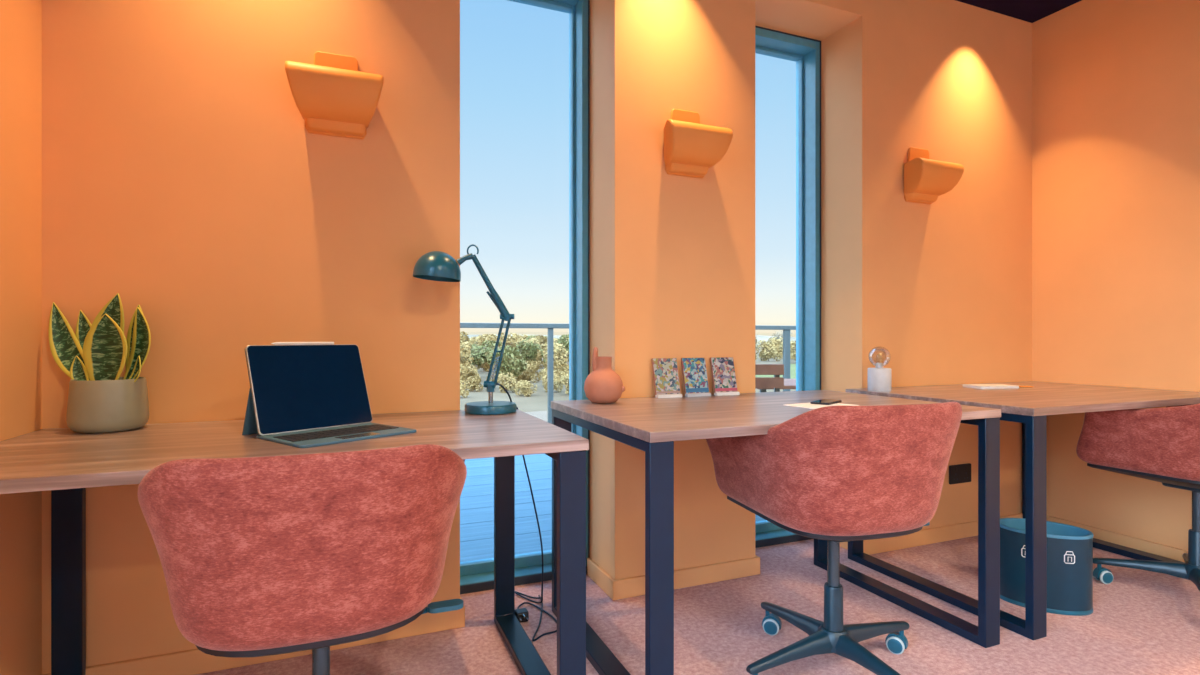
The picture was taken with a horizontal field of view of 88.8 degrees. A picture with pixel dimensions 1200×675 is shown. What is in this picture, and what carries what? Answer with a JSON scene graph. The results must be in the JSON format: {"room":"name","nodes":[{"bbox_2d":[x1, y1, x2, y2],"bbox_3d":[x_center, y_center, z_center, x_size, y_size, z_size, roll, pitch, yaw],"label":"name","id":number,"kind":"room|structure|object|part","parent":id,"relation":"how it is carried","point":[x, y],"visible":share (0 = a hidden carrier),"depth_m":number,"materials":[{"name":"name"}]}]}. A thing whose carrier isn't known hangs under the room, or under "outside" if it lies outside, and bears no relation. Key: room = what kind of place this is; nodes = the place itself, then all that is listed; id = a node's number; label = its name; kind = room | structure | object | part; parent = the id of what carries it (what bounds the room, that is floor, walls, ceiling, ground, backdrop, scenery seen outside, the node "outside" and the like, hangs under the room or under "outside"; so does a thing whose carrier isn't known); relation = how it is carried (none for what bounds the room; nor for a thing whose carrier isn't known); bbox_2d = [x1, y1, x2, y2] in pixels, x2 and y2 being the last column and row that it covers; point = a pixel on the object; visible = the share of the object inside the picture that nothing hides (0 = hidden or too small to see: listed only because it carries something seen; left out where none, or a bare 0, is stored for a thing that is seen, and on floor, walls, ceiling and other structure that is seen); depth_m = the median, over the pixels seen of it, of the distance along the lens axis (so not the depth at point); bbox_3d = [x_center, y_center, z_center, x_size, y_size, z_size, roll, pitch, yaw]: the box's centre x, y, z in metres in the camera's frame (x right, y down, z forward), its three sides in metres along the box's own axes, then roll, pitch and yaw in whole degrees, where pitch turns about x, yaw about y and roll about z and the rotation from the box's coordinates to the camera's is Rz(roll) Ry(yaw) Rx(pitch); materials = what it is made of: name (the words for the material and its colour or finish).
{"room":"office","nodes":[
{"label":"office","id":0,"kind":"room"},
{"bbox_2d":[0,0,41,674],"bbox_3d":[-0.644,-0.186,-0.736,0.200,2.955,5.129,0,0,-22],"label":"wall","id":1,"kind":"structure","parent":0,"point":[20,20],"depth_m":1.56,"materials":[{"name":"orange paint"}]},
{"bbox_2d":[42,0,1031,673],"bbox_3d":[5.121,-1.159,4.640,31.000,4.900,0.431,0,0,-22],"label":"wall","id":2,"kind":"structure","parent":0,"point":[184,178],"depth_m":2.09,"materials":[{"name":"orange paint"}]},
{"bbox_2d":[285,51,383,138],"bbox_3d":[-0.815,-0.771,1.890,0.272,0.260,0.143,0,0,-22],"label":"wall sconce","id":3,"kind":"object","parent":2,"relation":"attached to","point":[333,98],"visible":1,"depth_m":1.86,"materials":[{"name":"orange paint"}]},
{"bbox_3d":[-0.840,-0.771,1.950,0.180,0.260,0.012,0,0,-22],"label":"wall plate","id":4,"kind":"part","parent":3,"relation":"part of","materials":[{"name":"orange paint"}]},
{"bbox_2d":[460,0,589,593],"bbox_3d":[-0.337,-0.234,2.518,0.581,2.473,0.136,0,0,-22],"label":"window","id":5,"kind":"structure","parent":2,"relation":"in","point":[476,575],"depth_m":2.57,"materials":[{"name":"blue metal"}]},
{"bbox_2d":[48,513,1022,674],"bbox_3d":[0.335,0.955,2.570,4.093,0.072,0.271,0,0,-22],"label":"baseboard","id":6,"kind":"structure","parent":2,"relation":"attached to","point":[194,661],"depth_m":2.31,"materials":[{"name":"orange paint"}]},
{"bbox_2d":[664,109,732,177],"bbox_3d":[0.365,-0.771,2.374,0.272,0.260,0.143,0,0,-22],"label":"wall sconce","id":7,"kind":"object","parent":2,"relation":"attached to","point":[691,147],"visible":1,"depth_m":2.34,"materials":[{"name":"orange paint"}]},
{"bbox_3d":[0.340,-0.771,2.435,0.180,0.260,0.012,0,0,-22],"label":"wall plate","id":8,"kind":"part","parent":7,"relation":"part of","materials":[{"name":"orange paint"}]},
{"bbox_2d":[755,26,820,547],"bbox_3d":[0.799,-0.234,2.985,0.588,2.473,0.136,0,0,-22],"label":"window","id":9,"kind":"structure","parent":2,"relation":"in","point":[806,52],"depth_m":3.05,"materials":[{"name":"blue metal"}]},
{"bbox_2d":[903,147,963,203],"bbox_3d":[1.544,-0.771,2.859,0.272,0.260,0.143,0,0,-22],"label":"wall sconce","id":10,"kind":"object","parent":2,"relation":"attached to","point":[926,179],"visible":1,"depth_m":2.83,"materials":[{"name":"orange paint"}]},
{"bbox_3d":[1.519,-0.771,2.920,0.180,0.260,0.012,0,0,-22],"label":"wall plate","id":11,"kind":"part","parent":10,"relation":"part of","materials":[{"name":"orange paint"}]},
{"bbox_3d":[1.546,-0.745,2.854,0.272,0.140,0.133,0,0,-22],"label":"lamp shade","id":12,"kind":"part","parent":10,"relation":"part of","materials":[{"name":"orange paint"}]},
{"bbox_2d":[949,463,970,483],"bbox_3d":[1.782,0.674,3.029,0.150,0.092,0.010,0,0,-22],"label":"wall socket","id":13,"kind":"object","parent":2,"relation":"attached to","point":[960,473],"visible":1,"depth_m":3.02,"materials":[{"name":"black plastic"}]},
{"bbox_2d":[197,536,1199,674],"bbox_3d":[1.343,1.141,0.117,4.523,0.300,5.595,0,0,-22],"label":"floor","id":14,"kind":"structure","parent":0,"point":[1142,622],"depth_m":2.06,"materials":[{"name":"carpet"}]},
{"bbox_2d":[0,409,588,674],"bbox_3d":[-0.774,0.620,1.583,1.316,0.742,0.734,0,0,-22],"label":"desk","id":15,"kind":"object","parent":14,"relation":"on","point":[64,462],"visible":0.93,"depth_m":1.49,"materials":[{"name":"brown wood"}]},
{"bbox_3d":[-1.323,0.633,1.356,0.068,0.716,0.722,0,0,-22],"label":"leg frame","id":16,"kind":"part","parent":15,"relation":"part of","materials":[{"name":"metal"}]},
{"bbox_2d":[49,293,150,432],"bbox_3d":[-1.347,0.064,1.641,0.254,0.371,0.175,0,0,-22],"label":"potted snake plant","id":17,"kind":"object","parent":15,"relation":"on","point":[100,400],"visible":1,"depth_m":1.63,"materials":[{"name":"green plant"}]},
{"bbox_3d":[-1.323,0.180,1.651,0.175,0.138,0.175,0,0,-22],"label":"pot","id":18,"kind":"part","parent":17,"relation":"part of","materials":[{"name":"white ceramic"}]},
{"bbox_2d":[242,344,416,447],"bbox_3d":[-0.695,0.134,1.587,0.313,0.229,0.307,0,0,38],"label":"laptop","id":19,"kind":"object","parent":15,"relation":"on","point":[300,396],"visible":1,"depth_m":1.61,"materials":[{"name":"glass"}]},
{"bbox_2d":[271,342,333,344],"bbox_3d":[-0.809,0.016,1.672,0.009,0.009,0.170,0,0,38],"label":"stylus pen","id":20,"kind":"object","parent":19,"relation":"on","point":[274,343],"visible":1,"depth_m":1.66,"materials":[{"name":"white plastic"}]},
{"bbox_2d":[413,244,556,640],"bbox_3d":[-0.340,0.345,2.115,0.622,1.292,0.425,0,0,-30],"label":"desk lamp","id":21,"kind":"object","parent":15,"relation":"on","point":[434,265],"depth_m":2.00,"materials":[{"name":"metal"}]},
{"bbox_3d":[-0.518,-0.228,1.949,0.149,0.094,0.148,0,0,-22],"label":"lamp shade","id":22,"kind":"part","parent":21,"relation":"part of","materials":[{"name":"metal"}]},
{"bbox_3d":[-0.365,0.192,2.045,0.015,0.055,0.015,0,0,-22],"label":"stem","id":23,"kind":"part","parent":21,"relation":"part of","materials":[{"name":"metal"}]},
{"bbox_3d":[-0.357,-0.165,2.000,0.132,0.209,0.028,0,0,-22],"label":"arm","id":24,"kind":"part","parent":21,"relation":"part of","materials":[{"name":"metal"}]},
{"bbox_3d":[-0.337,0.046,2.033,0.094,0.229,0.019,0,0,22],"label":"arm","id":25,"kind":"part","parent":21,"relation":"part of","materials":[{"name":"metal"}]},
{"bbox_3d":[-0.238,0.572,2.173,0.217,0.840,0.368,0,0,5],"label":"power cord","id":26,"kind":"part","parent":21,"relation":"part of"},
{"bbox_3d":[-0.202,0.633,1.817,0.068,0.716,0.722,0,0,-22],"label":"leg frame","id":27,"kind":"part","parent":15,"relation":"part of","materials":[{"name":"metal"}]},
{"bbox_2d":[137,444,466,674],"bbox_3d":[-0.577,0.591,1.268,0.649,0.799,0.582,0,0,-21],"label":"swivel chair","id":28,"kind":"object","parent":14,"relation":"on","point":[267,555],"visible":1,"depth_m":1.02,"materials":[{"name":"red fabric"}]},
{"bbox_2d":[196,606,426,657],"bbox_3d":[-0.589,0.566,1.297,0.424,0.054,0.460,0,0,-21],"label":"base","id":29,"kind":"object","parent":28,"relation":"on","point":[368,633],"depth_m":1.08,"materials":[{"name":"black plastic"}]},
{"bbox_3d":[-0.416,0.585,1.290,0.250,0.036,0.043,0,0,-10],"label":"height lever","id":30,"kind":"part","parent":28,"relation":"part of","materials":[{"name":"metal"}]},
{"bbox_2d":[551,390,1000,674],"bbox_3d":[0.557,0.611,2.099,1.266,0.760,0.793,0,0,-22],"label":"desk","id":31,"kind":"object","parent":14,"relation":"on","point":[651,425],"visible":0.81,"depth_m":1.94,"materials":[{"name":"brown wood"}]},
{"bbox_2d":[584,347,624,403],"bbox_3d":[0.013,0.132,2.173,0.140,0.197,0.140,0,0,-22],"label":"vase","id":32,"kind":"object","parent":31,"relation":"on","point":[603,385],"visible":1,"depth_m":2.13,"materials":[{"name":"ceramic"}]},
{"bbox_3d":[-0.014,0.079,2.173,0.030,0.091,0.028,0,0,-22],"label":"handle","id":33,"kind":"part","parent":32,"relation":"part of","materials":[{"name":"ceramic"}]},
{"bbox_3d":[0.004,0.624,1.870,0.068,0.734,0.781,0,0,-22],"label":"leg frame","id":34,"kind":"part","parent":31,"relation":"part of","materials":[{"name":"metal"}]},
{"bbox_2d":[652,358,681,397],"bbox_3d":[0.259,0.156,2.373,0.106,0.150,0.055,0,0,-22],"label":"picture","id":35,"kind":"object","parent":31,"relation":"on","point":[665,370],"visible":1,"depth_m":2.37,"materials":[{"name":"paper"}]},
{"bbox_2d":[681,358,710,396],"bbox_3d":[0.380,0.156,2.422,0.106,0.150,0.055,0,0,-22],"label":"picture","id":36,"kind":"object","parent":31,"relation":"on","point":[694,371],"visible":1,"depth_m":2.42,"materials":[{"name":"paper"}]},
{"bbox_2d":[710,357,739,395],"bbox_3d":[0.503,0.156,2.474,0.106,0.150,0.055,0,0,-22],"label":"picture","id":37,"kind":"object","parent":31,"relation":"on","point":[722,368],"visible":1,"depth_m":2.47,"materials":[{"name":"paper"}]},
{"bbox_2d":[785,403,859,408],"bbox_3d":[0.752,0.230,2.082,0.210,0.002,0.148,0,0,-31],"label":"paper sheet","id":38,"kind":"object","parent":31,"relation":"on","point":[803,405],"visible":0.52,"depth_m":2.07,"materials":[{"name":"paper"}]},
{"bbox_2d":[810,399,841,404],"bbox_3d":[0.793,0.226,2.148,0.066,0.007,0.135,0,0,41],"label":"phone","id":39,"kind":"object","parent":38,"relation":"on","point":[822,401],"visible":1,"depth_m":2.13,"materials":[{"name":"black plastic"}]},
{"bbox_3d":[1.112,0.624,2.325,0.068,0.734,0.781,0,0,-22],"label":"leg frame","id":40,"kind":"part","parent":31,"relation":"part of","materials":[{"name":"metal"}]},
{"bbox_2d":[706,402,961,674],"bbox_3d":[0.671,0.579,1.798,0.646,0.823,0.609,0,0,-11],"label":"swivel chair","id":41,"kind":"object","parent":14,"relation":"on","point":[833,474],"visible":0.96,"depth_m":1.58,"materials":[{"name":"red fabric"}]},
{"bbox_3d":[0.534,0.886,1.730,0.287,0.059,0.060,0,0,-25],"label":"leg","id":42,"kind":"part","parent":41,"relation":"part of","materials":[{"name":"metal"}]},
{"bbox_3d":[0.615,0.886,1.954,0.060,0.059,0.287,0,0,-25],"label":"leg","id":43,"kind":"part","parent":41,"relation":"part of","materials":[{"name":"metal"}]},
{"bbox_2d":[727,496,922,540],"bbox_3d":[0.679,0.542,1.828,0.424,0.054,0.460,0,0,-15],"label":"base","id":44,"kind":"object","parent":41,"relation":"on","point":[832,536],"depth_m":1.61,"materials":[{"name":"fabric"}]},
{"bbox_3d":[0.758,0.886,1.649,0.060,0.059,0.287,0,0,-25],"label":"leg","id":45,"kind":"part","parent":41,"relation":"part of","materials":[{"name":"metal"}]},
{"bbox_3d":[0.839,0.886,1.873,0.287,0.059,0.060,0,0,-25],"label":"leg","id":46,"kind":"part","parent":41,"relation":"part of","materials":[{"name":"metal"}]},
{"bbox_2d":[846,381,1199,639],"bbox_3d":[1.850,0.611,2.617,1.279,0.760,0.818,0,0,-22],"label":"desk","id":47,"kind":"object","parent":14,"relation":"on","point":[1029,407],"visible":0.77,"depth_m":2.24,"materials":[{"name":"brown wood"}]},
{"bbox_2d":[868,346,891,391],"bbox_3d":[1.214,0.135,2.662,0.095,0.192,0.095,0,0,-22],"label":"table lamp","id":48,"kind":"object","parent":47,"relation":"on","point":[879,378],"visible":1,"depth_m":2.63,"materials":[{"name":"concrete"}]},
{"bbox_3d":[1.214,0.083,2.662,0.088,0.087,0.088,0,0,-22],"label":"globe bulb","id":49,"kind":"part","parent":48,"relation":"part of","materials":[{"name":"clear glass"}]},
{"bbox_3d":[1.294,0.624,2.386,0.068,0.734,0.806,0,0,-22],"label":"leg frame","id":50,"kind":"part","parent":47,"relation":"part of","materials":[{"name":"metal"}]},
{"bbox_2d":[963,384,1018,388],"bbox_3d":[1.798,0.225,2.820,0.200,0.012,0.120,0,0,-10],"label":"notepad","id":51,"kind":"object","parent":47,"relation":"on","point":[978,386],"visible":1,"depth_m":2.78,"materials":[{"name":"paper"}]},
{"bbox_3d":[2.385,0.624,2.835,0.068,0.734,0.806,0,0,-22],"label":"leg frame","id":52,"kind":"part","parent":47,"relation":"part of","materials":[{"name":"metal"}]},
{"bbox_2d":[1000,518,1093,615],"bbox_3d":[1.657,0.850,2.294,0.301,0.282,0.199,0,0,30],"label":"waste bin","id":53,"kind":"object","parent":14,"relation":"on","point":[1069,547],"visible":0.69,"depth_m":2.20,"materials":[{"name":"metal"}]},
{"bbox_2d":[1076,403,1199,591],"bbox_3d":[2.250,0.573,2.300,0.649,0.835,0.582,0,0,-24],"label":"swivel chair","id":54,"kind":"object","parent":14,"relation":"on","point":[1162,445],"visible":0.94,"depth_m":2.28,"materials":[{"name":"red fabric"}]},
{"bbox_3d":[2.115,0.886,2.406,0.287,0.059,0.060,0,0,38],"label":"leg","id":55,"kind":"part","parent":54,"relation":"part of","materials":[{"name":"metal"}]},
{"bbox_2d":[1087,463,1199,488],"bbox_3d":[2.237,0.530,2.328,0.424,0.054,0.460,0,0,-24],"label":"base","id":56,"kind":"object","parent":54,"relation":"on","point":[1168,479],"depth_m":2.28,"materials":[{"name":"fabric"}]},
{"bbox_3d":[2.352,0.886,2.436,0.060,0.059,0.287,0,0,38],"label":"leg","id":57,"kind":"part","parent":54,"relation":"part of","materials":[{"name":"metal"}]},
{"bbox_3d":[2.145,0.886,2.170,0.060,0.059,0.287,0,0,38],"label":"leg","id":58,"kind":"part","parent":54,"relation":"part of","materials":[{"name":"metal"}]},
{"bbox_2d":[956,0,1080,22],"bbox_3d":[1.393,-1.814,-0.006,4.523,0.300,5.329,0,0,-22],"label":"ceiling","id":59,"kind":"structure","parent":0,"point":[1031,11],"depth_m":3.08,"materials":[{"name":"paint"}]},
{"bbox_2d":[1032,0,1199,550],"bbox_3d":[3.355,-0.186,0.908,0.200,2.955,5.129,0,0,-22],"label":"wall","id":60,"kind":"structure","parent":0,"point":[1116,83],"depth_m":2.89,"materials":[{"name":"orange paint"}]},
{"bbox_2d":[1047,515,1187,561],"bbox_3d":[2.780,0.955,2.023,0.015,0.072,2.629,0,0,-22],"label":"baseboard","id":61,"kind":"structure","parent":60,"relation":"attached to","point":[1166,551],"depth_m":2.82,"materials":[{"name":"orange paint"}]},
{"bbox_3d":[0.656,1.181,4.980,22.000,0.220,3.586,0,0,-22],"label":"balcony slab","id":62,"kind":"object","parent":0,"visible":0},
{"bbox_2d":[460,454,764,561],"bbox_3d":[0.656,1.051,4.980,22.000,0.030,3.586,0,0,-22],"label":"floor","id":63,"kind":"structure","parent":62,"relation":"on","point":[477,495],"depth_m":3.71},
{"bbox_2d":[460,323,795,423],"bbox_3d":[0.012,0.446,6.546,21.000,1.180,0.056,0,0,-22],"label":"balcony railing","id":64,"kind":"object","parent":63,"relation":"on","point":[786,329],"visible":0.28,"depth_m":6.31,"materials":[{"name":"metal"}]},
{"bbox_3d":[-1.898,0.461,5.761,2.930,1.030,0.010,0,0,-22],"label":"glass panel","id":65,"kind":"part","parent":64,"relation":"part of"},
{"bbox_3d":[-0.511,0.471,6.331,0.052,1.130,0.040,0,0,-22],"label":"post","id":66,"kind":"part","parent":64,"relation":"part of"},
{"bbox_3d":[0.012,-0.119,6.546,21.000,0.050,0.056,0,0,-22],"label":"handrail","id":67,"kind":"part","parent":64,"relation":"part of","materials":[{"name":"metal"}]},
{"bbox_3d":[2.278,0.471,7.478,0.084,1.130,0.040,0,0,-22],"label":"post","id":68,"kind":"part","parent":64,"relation":"part of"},
{"bbox_2d":[755,364,783,391],"bbox_3d":[0.792,0.594,3.708,0.490,0.885,0.512,0,0,0],"label":"garden chair","id":69,"kind":"object","parent":63,"relation":"on","point":[776,382],"visible":0.11,"depth_m":3.45,"materials":[{"name":"wood"}]},
{"bbox_3d":[1.008,0.596,3.493,0.028,0.880,0.024,0,0,0],"label":"leg","id":70,"kind":"part","parent":69,"relation":"part of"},
{"bbox_2d":[755,379,795,391],"bbox_3d":[1.398,0.673,4.300,0.760,0.725,0.650,0,0,0],"label":"garden table","id":71,"kind":"object","parent":63,"relation":"on","point":[788,383],"visible":0.05,"depth_m":4.00,"materials":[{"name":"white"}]},
{"label":"outside","id":72,"kind":"structure","parent":0,"visible":0},
{"bbox_2d":[460,343,795,411],"bbox_3d":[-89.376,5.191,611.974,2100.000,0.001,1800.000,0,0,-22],"label":"ground","id":73,"kind":"structure","parent":72,"point":[537,401],"depth_m":54.82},
{"bbox_2d":[460,364,468,387],"bbox_3d":[-14.982,3.997,63.577,2.898,2.532,2.782,0,0,32],"label":"tree","id":74,"kind":"object","parent":73,"relation":"on","point":[463,370],"visible":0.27,"depth_m":63.37,"materials":[{"name":"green plant"}]},
{"bbox_2d":[460,380,468,397],"bbox_3d":[-12.233,4.418,52.386,1.882,1.640,1.806,0,0,10],"label":"tree","id":75,"kind":"object","parent":73,"relation":"on","point":[463,389],"visible":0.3,"depth_m":52.44,"materials":[{"name":"green plant"}]},
{"bbox_2d":[460,331,468,342],"bbox_3d":[-36.024,1.889,151.882,7.669,7.001,7.963,0,0,-27],"label":"tree","id":76,"kind":"object","parent":73,"relation":"on","point":[463,338],"visible":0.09,"depth_m":151.26,"materials":[{"name":"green plant"}]},
{"bbox_2d":[460,340,473,373],"bbox_3d":[-18.172,2.832,78.583,5.394,5.002,5.195,0,0,39],"label":"tree","id":77,"kind":"object","parent":73,"relation":"on","point":[465,352],"visible":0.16,"depth_m":77.39,"materials":[{"name":"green plant"}]},
{"bbox_2d":[460,370,474,381],"bbox_3d":[-15.275,4.497,69.695,1.941,1.470,2.023,0,0,16],"label":"tree","id":78,"kind":"object","parent":73,"relation":"on","point":[469,374],"visible":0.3,"depth_m":69.56,"materials":[{"name":"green plant"}]},
{"bbox_3d":[-15.278,4.489,69.696,1.948,1.454,2.023,0,0,16],"label":"crown","id":79,"kind":"part","parent":78,"relation":"part of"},
{"bbox_2d":[463,365,479,377],"bbox_3d":[-15.713,4.273,73.987,2.443,1.945,2.345,0,0,-15],"label":"tree","id":80,"kind":"object","parent":73,"relation":"on","point":[473,369],"visible":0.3,"depth_m":73.95,"materials":[{"name":"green plant"}]},
{"bbox_2d":[464,375,482,391],"bbox_3d":[-12.269,4.459,58.941,1.869,1.552,1.947,0,0,-28],"label":"bush","id":81,"kind":"object","parent":73,"relation":"on","point":[474,383],"visible":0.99,"depth_m":58.67,"materials":[{"name":"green plant"}]},
{"bbox_2d":[469,338,478,345],"bbox_3d":[-36.672,2.690,185.165,6.316,5.302,6.558,0,0,-43],"label":"tree","id":82,"kind":"object","parent":73,"relation":"on","point":[474,341],"visible":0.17,"depth_m":183.03,"materials":[{"name":"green plant"}]},
{"bbox_2d":[468,343,491,367],"bbox_3d":[-17.552,3.025,87.957,3.905,4.574,4.278,0,0,41],"label":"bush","id":83,"kind":"object","parent":73,"relation":"on","point":[479,356],"visible":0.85,"depth_m":87.31,"materials":[{"name":"green plant"}]},
{"bbox_2d":[470,352,492,371],"bbox_3d":[-17.618,3.719,93.472,4.319,3.120,4.159,0,0,22],"label":"tree","id":84,"kind":"object","parent":73,"relation":"on","point":[485,365],"visible":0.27,"depth_m":92.67,"materials":[{"name":"green plant"}]},
{"bbox_2d":[476,334,495,344],"bbox_3d":[-32.889,2.182,175.491,7.151,6.380,6.887,0,0,39],"label":"tree","id":85,"kind":"object","parent":73,"relation":"on","point":[480,338],"visible":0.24,"depth_m":175.72,"materials":[{"name":"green plant"}]},
{"bbox_2d":[481,340,502,353],"bbox_3d":[-18.635,2.668,106.960,4.595,5.328,4.195,0,0,4],"label":"tree","id":86,"kind":"object","parent":73,"relation":"on","point":[491,343],"visible":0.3,"depth_m":105.75,"materials":[{"name":"green plant"}]},
{"bbox_2d":[486,344,515,363],"bbox_3d":[-12.555,2.989,78.923,3.893,4.650,3.554,0,0,5],"label":"tree","id":87,"kind":"object","parent":73,"relation":"on","point":[488,358],"visible":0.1,"depth_m":78.12,"materials":[{"name":"green plant"}]},
{"bbox_2d":[497,372,517,392],"bbox_3d":[-8.719,4.263,57.558,2.195,1.967,2.106,0,0,-12],"label":"bush","id":88,"kind":"object","parent":73,"relation":"on","point":[507,382],"visible":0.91,"depth_m":57.43,"materials":[{"name":"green plant"}]},
{"bbox_2d":[496,333,518,346],"bbox_3d":[-24.342,1.982,163.403,7.660,6.804,7.378,0,0,41],"label":"tree","id":89,"kind":"object","parent":73,"relation":"on","point":[513,340],"visible":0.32,"depth_m":160.82,"materials":[{"name":"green plant"}]},
{"bbox_2d":[491,347,526,377],"bbox_3d":[-9.160,3.026,61.373,3.730,4.572,3.406,0,0,-5],"label":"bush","id":90,"kind":"object","parent":73,"relation":"on","point":[511,363],"visible":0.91,"depth_m":60.53,"materials":[{"name":"green plant"}]},
{"bbox_2d":[512,334,526,339],"bbox_3d":[-31.218,1.977,239.426,7.818,6.815,7.529,0,0,33],"label":"tree","id":91,"kind":"object","parent":73,"relation":"on","point":[524,335],"visible":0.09,"depth_m":236.98,"materials":[{"name":"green plant"}]},
{"bbox_2d":[515,370,531,382],"bbox_3d":[-8.546,4.350,67.242,2.089,1.783,2.005,0,0,-27],"label":"tree","id":92,"kind":"object","parent":73,"relation":"on","point":[520,377],"visible":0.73,"depth_m":66.81,"materials":[{"name":"green plant"}]},
{"bbox_2d":[515,341,537,362],"bbox_3d":[-11.278,2.749,92.995,3.616,5.156,3.961,0,0,-5],"label":"tree","id":93,"kind":"object","parent":73,"relation":"on","point":[528,351],"visible":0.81,"depth_m":92.08,"materials":[{"name":"green plant"}]},
{"bbox_2d":[515,380,537,396],"bbox_3d":[-6.440,4.493,54.123,2.012,1.479,2.096,0,0,-19],"label":"bush","id":94,"kind":"object","parent":73,"relation":"on","point":[525,389],"visible":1,"depth_m":53.76,"materials":[{"name":"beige plant"}]},
{"bbox_2d":[521,360,540,382],"bbox_3d":[-8.360,3.967,70.915,2.857,2.595,2.977,0,0,-18],"label":"tree","id":95,"kind":"object","parent":73,"relation":"on","point":[532,367],"visible":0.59,"depth_m":70.40,"materials":[{"name":"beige plant"}]},
{"bbox_2d":[522,338,546,358],"bbox_3d":[-12.998,2.679,127.079,6.297,5.326,6.538,0,0,10],"label":"tree","id":96,"kind":"object","parent":73,"relation":"on","point":[535,341],"visible":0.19,"depth_m":126.01,"materials":[{"name":"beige plant"}]},
{"bbox_2d":[527,350,543,368],"bbox_3d":[-11.727,3.620,101.848,4.473,3.330,4.644,0,0,-31],"label":"tree","id":97,"kind":"object","parent":73,"relation":"on","point":[538,356],"visible":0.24,"depth_m":101.11,"materials":[{"name":"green plant"}]},
{"bbox_2d":[525,411,546,421],"bbox_3d":[-4.438,5.171,37.099,60.000,0.001,20.000,0,0,-22],"label":"track","id":98,"kind":"object","parent":73,"relation":"on","point":[542,415],"depth_m":41.13,"materials":[{"name":"concrete"}]},
{"bbox_2d":[530,344,542,358],"bbox_3d":[-12.292,3.041,115.739,3.002,4.540,3.288,0,0,-22],"label":"tree","id":99,"kind":"object","parent":73,"relation":"on","point":[538,345],"visible":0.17,"depth_m":115.31,"materials":[{"name":"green plant"}]},
{"bbox_2d":[534,335,546,348],"bbox_3d":[-17.701,2.310,169.681,7.263,6.108,7.541,0,0,-1],"label":"tree","id":100,"kind":"object","parent":73,"relation":"on","point":[543,339],"visible":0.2,"depth_m":168.48,"materials":[{"name":"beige plant"}]},
{"bbox_2d":[539,368,558,385],"bbox_3d":[-5.298,4.209,64.110,2.205,2.081,2.116,0,0,-21],"label":"tree","id":101,"kind":"object","parent":73,"relation":"on","point":[544,372],"visible":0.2,"depth_m":63.95,"materials":[{"name":"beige plant"}]},
{"bbox_2d":[541,374,563,391],"bbox_3d":[-4.577,4.350,57.788,2.071,1.783,1.987,0,0,12],"label":"bush","id":102,"kind":"object","parent":73,"relation":"on","point":[556,383],"visible":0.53,"depth_m":57.79,"materials":[{"name":"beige plant"}]},
{"bbox_2d":[544,359,564,372],"bbox_3d":[-5.744,3.952,75.441,2.941,2.626,2.822,0,0,8],"label":"tree","id":103,"kind":"object","parent":73,"relation":"on","point":[556,365],"visible":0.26,"depth_m":74.70,"materials":[{"name":"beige plant"}]},
{"bbox_2d":[543,343,568,372],"bbox_3d":[-5.050,3.006,80.431,4.835,4.632,5.038,0,0,1],"label":"tree","id":104,"kind":"object","parent":73,"relation":"on","point":[559,354],"visible":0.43,"depth_m":79.37,"materials":[{"name":"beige plant"}]},
{"bbox_2d":[554,369,568,384],"bbox_3d":[-4.296,4.375,67.301,2.407,1.730,2.310,0,0,36],"label":"tree","id":105,"kind":"object","parent":73,"relation":"on","point":[560,373],"visible":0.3,"depth_m":67.29,"materials":[{"name":"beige plant"}]},
{"bbox_2d":[556,335,568,364],"bbox_3d":[-4.934,2.473,95.005,4.019,5.739,4.402,0,0,-2],"label":"tree","id":106,"kind":"object","parent":73,"relation":"on","point":[564,341],"visible":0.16,"depth_m":93.99,"materials":[{"name":"green plant"}]},
{"bbox_3d":[-4.934,2.063,95.004,4.019,4.155,4.402,0,0,-2],"label":"crown","id":107,"kind":"part","parent":106,"relation":"part of","materials":[{"name":"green plant"}]},
{"bbox_2d":[558,334,568,341],"bbox_3d":[-12.691,1.822,221.300,5.456,7.113,4.981,0,0,40],"label":"tree","id":108,"kind":"object","parent":73,"relation":"on","point":[561,336],"visible":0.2,"depth_m":220.41,"materials":[{"name":"green plant"}]},
{"bbox_2d":[560,374,568,394],"bbox_3d":[-2.481,4.244,55.226,2.146,2.008,2.237,0,0,35],"label":"tree","id":109,"kind":"object","parent":73,"relation":"on","point":[564,377],"visible":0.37,"depth_m":55.00,"materials":[{"name":"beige plant"}]},
{"bbox_2d":[756,340,782,360],"bbox_3d":[36.754,2.879,133.909,5.858,4.902,5.642,0,0,33],"label":"tree","id":110,"kind":"object","parent":73,"relation":"on","point":[772,351],"visible":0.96,"depth_m":133.55,"materials":[{"name":"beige plant"}]},
{"bbox_2d":[767,337,782,356],"bbox_3d":[48.739,2.562,165.330,7.188,5.575,6.923,0,0,2],"label":"tree","id":111,"kind":"object","parent":73,"relation":"on","point":[773,338],"visible":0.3,"depth_m":165.44,"materials":[{"name":"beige plant"}]},
{"bbox_2d":[755,364,795,378],"bbox_3d":[61.633,5.171,99.937,110.000,0.001,58.000,0,0,-22],"label":"lawn","id":112,"kind":"structure","parent":73,"relation":"on","point":[792,366],"depth_m":83.35,"materials":[{"name":"plant"}]},
{"bbox_2d":[779,340,794,358],"bbox_3d":[46.552,2.990,147.395,6.354,4.668,6.119,0,0,-36],"label":"tree","id":113,"kind":"object","parent":73,"relation":"on","point":[781,344],"visible":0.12,"depth_m":148.28,"materials":[{"name":"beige plant"}]},
{"bbox_2d":[790,340,795,359],"bbox_3d":[40.227,2.448,122.284,6.880,5.818,7.143,0,0,11],"label":"tree","id":114,"kind":"object","parent":73,"relation":"on","point":[792,356],"visible":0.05,"depth_m":121.10,"materials":[{"name":"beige plant"}]},
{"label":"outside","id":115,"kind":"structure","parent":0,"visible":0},
{"bbox_2d":[464,334,795,341],"bbox_3d":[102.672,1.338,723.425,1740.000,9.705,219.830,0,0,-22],"label":"hills","id":116,"kind":"structure","parent":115,"point":[758,337],"depth_m":701.64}
]}

